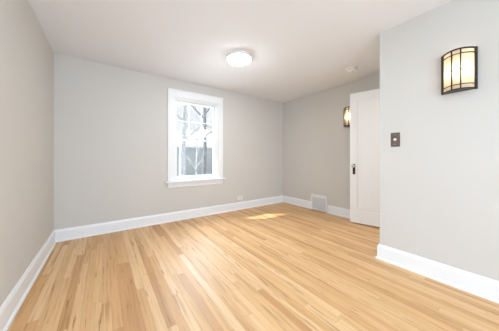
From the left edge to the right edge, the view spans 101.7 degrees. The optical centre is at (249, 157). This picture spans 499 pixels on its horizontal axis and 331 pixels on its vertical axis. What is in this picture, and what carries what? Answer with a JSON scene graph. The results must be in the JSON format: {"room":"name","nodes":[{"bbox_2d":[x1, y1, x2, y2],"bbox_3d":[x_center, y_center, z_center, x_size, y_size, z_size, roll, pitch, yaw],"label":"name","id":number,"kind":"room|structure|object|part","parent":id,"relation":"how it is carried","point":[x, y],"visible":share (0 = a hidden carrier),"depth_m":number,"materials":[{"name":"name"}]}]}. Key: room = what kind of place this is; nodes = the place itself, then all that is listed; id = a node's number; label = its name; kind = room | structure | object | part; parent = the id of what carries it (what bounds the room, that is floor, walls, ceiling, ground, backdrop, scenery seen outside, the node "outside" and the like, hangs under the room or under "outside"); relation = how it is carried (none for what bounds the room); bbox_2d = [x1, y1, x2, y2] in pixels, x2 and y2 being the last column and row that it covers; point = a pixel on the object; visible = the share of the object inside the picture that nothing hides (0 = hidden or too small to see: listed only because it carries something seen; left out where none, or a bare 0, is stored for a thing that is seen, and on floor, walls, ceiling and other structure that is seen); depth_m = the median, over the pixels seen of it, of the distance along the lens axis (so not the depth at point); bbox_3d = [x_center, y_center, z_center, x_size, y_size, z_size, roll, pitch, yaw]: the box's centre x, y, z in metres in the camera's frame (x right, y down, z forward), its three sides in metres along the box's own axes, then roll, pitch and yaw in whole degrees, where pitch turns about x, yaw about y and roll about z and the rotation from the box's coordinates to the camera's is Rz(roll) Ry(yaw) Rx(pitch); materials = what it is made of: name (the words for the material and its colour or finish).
{"room":"empty bedroom","nodes":[
{"label":"empty bedroom","id":0,"kind":"room"},
{"bbox_2d":[0,0,53,306],"bbox_3d":[-0.978,-0.128,0.285,0.200,2.440,5.601,0,0,-36],"label":"wall","id":1,"kind":"structure","parent":0,"point":[26,54],"depth_m":1.62,"materials":[{"name":"grey paint"}]},
{"bbox_2d":[0,230,56,330],"bbox_3d":[-0.883,1.014,0.353,0.032,0.155,5.601,0,0,-36],"label":"baseboard","id":2,"kind":"structure","parent":1,"relation":"attached to","point":[13,302],"depth_m":1.58,"materials":[{"name":"white paint"}]},
{"bbox_2d":[54,53,282,229],"bbox_3d":[-0.908,-0.128,3.900,4.517,2.440,0.200,0,0,-36],"label":"wall","id":3,"kind":"structure","parent":0,"point":[111,122],"depth_m":3.14,"materials":[{"name":"grey paint"}]},
{"bbox_2d":[54,195,282,241],"bbox_3d":[-0.841,1.014,3.806,4.117,0.155,0.032,0,0,-36],"label":"baseboard","id":4,"kind":"structure","parent":3,"relation":"attached to","point":[65,234],"depth_m":3.28,"materials":[{"name":"white paint"}]},
{"bbox_2d":[165,88,225,187],"bbox_3d":[-1.000,-0.328,3.796,1.133,1.690,0.262,0,0,-36],"label":"window","id":5,"kind":"structure","parent":3,"relation":"in","point":[175,96],"depth_m":3.73,"materials":[{"name":"white paint"}]},
{"bbox_3d":[-1.013,-0.664,3.814,0.801,0.722,0.034,0,0,-36],"label":"sash","id":6,"kind":"part","parent":5,"relation":"part of","materials":[{"name":"white paint"}]},
{"bbox_3d":[-0.942,0.416,3.715,1.133,0.028,0.062,0,0,-36],"label":"sill","id":7,"kind":"part","parent":5,"relation":"part of","materials":[{"name":"white paint"}]},
{"bbox_3d":[-0.991,0.026,3.783,0.801,0.728,0.034,0,0,-36],"label":"sash","id":8,"kind":"part","parent":5,"relation":"part of","materials":[{"name":"white paint"}]},
{"bbox_2d":[28,0,451,102],"bbox_3d":[0.778,-1.423,1.540,4.517,0.150,6.001,0,0,-36],"label":"ceiling","id":9,"kind":"structure","parent":0,"point":[297,48],"depth_m":2.27,"materials":[{"name":"white paint"}]},
{"bbox_2d":[226,50,251,65],"bbox_3d":[-0.140,-1.306,2.733,0.350,0.083,0.350,0,0,-36],"label":"ceiling light","id":10,"kind":"object","parent":9,"relation":"attached to","point":[238,57],"visible":1,"depth_m":2.65,"materials":[{"name":"white glass"}]},
{"bbox_3d":[-0.140,-1.298,2.733,0.324,0.040,0.324,0,0,-36],"label":"lamp shade","id":11,"kind":"part","parent":10,"relation":"part of","materials":[{"name":"white glass"}]},
{"bbox_2d":[346,66,357,72],"bbox_3d":[1.547,-1.323,3.072,0.164,0.049,0.164,0,0,-36],"label":"smoke detector","id":12,"kind":"object","parent":9,"relation":"attached to","point":[350,69],"visible":1,"depth_m":3.03,"materials":[{"name":"white plastic"}]},
{"bbox_2d":[7,202,498,330],"bbox_3d":[0.778,1.152,1.540,4.517,0.120,6.001,0,0,-36],"label":"floor","id":13,"kind":"structure","parent":0,"point":[282,266],"depth_m":1.72,"materials":[{"name":"brown wood"}]},
{"bbox_2d":[283,73,379,210],"bbox_3d":[2.534,-0.128,2.795,0.200,2.440,5.601,0,0,-36],"label":"wall","id":14,"kind":"structure","parent":0,"point":[316,140],"depth_m":4.13,"materials":[{"name":"grey paint"}]},
{"bbox_2d":[283,196,349,218],"bbox_3d":[1.576,1.014,3.937,0.032,0.155,2.629,0,0,-36],"label":"baseboard","id":15,"kind":"structure","parent":14,"relation":"attached to","point":[338,211],"depth_m":4.15,"materials":[{"name":"white paint"}]},
{"bbox_2d":[311,194,327,211],"bbox_3d":[1.419,0.925,4.145,0.046,0.310,0.371,0,0,-36],"label":"air vent","id":16,"kind":"object","parent":14,"relation":"in","point":[318,202],"visible":1,"depth_m":4.13,"materials":[{"name":"white metal"}]},
{"bbox_2d":[313,197,324,209],"bbox_3d":[1.416,0.940,4.143,0.008,0.233,0.313,0,0,-36],"label":"grille","id":17,"kind":"object","parent":16,"relation":"attached to","point":[318,202],"depth_m":4.14,"materials":[{"name":"white metal"}]},
{"bbox_2d":[344,106,349,126],"bbox_3d":[1.762,-0.726,3.617,0.100,0.335,0.214,0,0,-36],"label":"wall sconce","id":18,"kind":"object","parent":14,"relation":"attached to","point":[346,109],"visible":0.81,"depth_m":3.60,"materials":[{"name":"beige glass"}]},
{"bbox_3d":[1.761,-0.726,3.616,0.081,0.321,0.187,0,0,-36],"label":"lamp shade","id":19,"kind":"part","parent":18,"relation":"part of","materials":[{"name":"beige glass"}]},
{"bbox_2d":[380,0,498,280],"bbox_3d":[2.323,-0.128,1.029,0.120,2.440,2.972,0,0,-36],"label":"wall","id":20,"kind":"structure","parent":0,"point":[439,189],"depth_m":1.80,"materials":[{"name":"grey paint"}]},
{"bbox_2d":[391,132,399,146],"bbox_3d":[1.483,-0.182,2.075,0.030,0.144,0.082,0,0,-36],"label":"light switch","id":21,"kind":"object","parent":20,"relation":"attached to","point":[395,137],"visible":1,"depth_m":2.07,"materials":[{"name":"brown metal"}]},
{"bbox_2d":[375,243,498,303],"bbox_3d":[2.310,1.014,1.039,0.174,0.155,3.004,0,0,-36],"label":"baseboard","id":22,"kind":"structure","parent":20,"relation":"attached to","point":[481,286],"depth_m":1.77,"materials":[{"name":"white paint"}]},
{"bbox_2d":[441,46,477,94],"bbox_3d":[1.721,-0.718,1.681,0.100,0.335,0.214,0,0,-36],"label":"wall sconce","id":23,"kind":"object","parent":20,"relation":"attached to","point":[459,66],"visible":1,"depth_m":1.65,"materials":[{"name":"beige glass"}]},
{"label":"outside","id":24,"kind":"structure","parent":0,"visible":0},
{"bbox_3d":[-14.915,2.092,28.557,70.000,0.200,56.189,0,0,-36],"label":"ground","id":25,"kind":"structure","parent":24,"visible":0},
{"bbox_2d":[176,103,206,175],"bbox_3d":[-3.899,-1.881,10.833,4.258,7.866,3.378,0,0,-27],"label":"bare tree","id":26,"kind":"object","parent":25,"relation":"on","point":[182,168],"visible":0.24,"depth_m":10.81,"materials":[{"name":"grey plant"}]},
{"bbox_2d":[176,131,212,175],"bbox_3d":[-5.493,-0.098,17.093,9.600,4.220,5.800,0,0,-36],"label":"house","id":27,"kind":"structure","parent":25,"relation":"on","point":[190,148],"depth_m":15.22,"materials":[{"name":"grey"}]},
{"bbox_2d":[178,107,212,174],"bbox_3d":[-2.054,-0.171,8.266,1.660,4.430,1.800,0,0,-22],"label":"bare tree","id":28,"kind":"object","parent":25,"relation":"on","point":[186,136],"visible":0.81,"depth_m":8.21,"materials":[{"name":"white plant"}]},
{"bbox_2d":[191,105,212,174],"bbox_3d":[-1.659,-1.239,6.917,2.581,6.569,3.056,0,0,44],"label":"bare tree","id":29,"kind":"object","parent":25,"relation":"on","point":[205,134],"visible":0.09,"depth_m":6.33,"materials":[{"name":"grey plant"}]},
{"bbox_3d":[1.966,-0.128,2.526,1.039,2.440,0.120,0,0,-36],"label":"wall","id":30,"kind":"structure","parent":0,"visible":0},
{"bbox_2d":[350,88,379,226],"bbox_3d":[1.994,0.006,3.140,0.810,2.128,0.174,0,0,41],"label":"door","id":31,"kind":"structure","parent":30,"relation":"in","point":[365,105],"depth_m":3.25,"materials":[{"name":"white paint"}]},
{"bbox_3d":[1.990,-0.032,3.144,0.580,1.803,0.029,0,0,41],"label":"panel","id":32,"kind":"part","parent":31,"relation":"part of","materials":[{"name":"white paint"}]}
]}

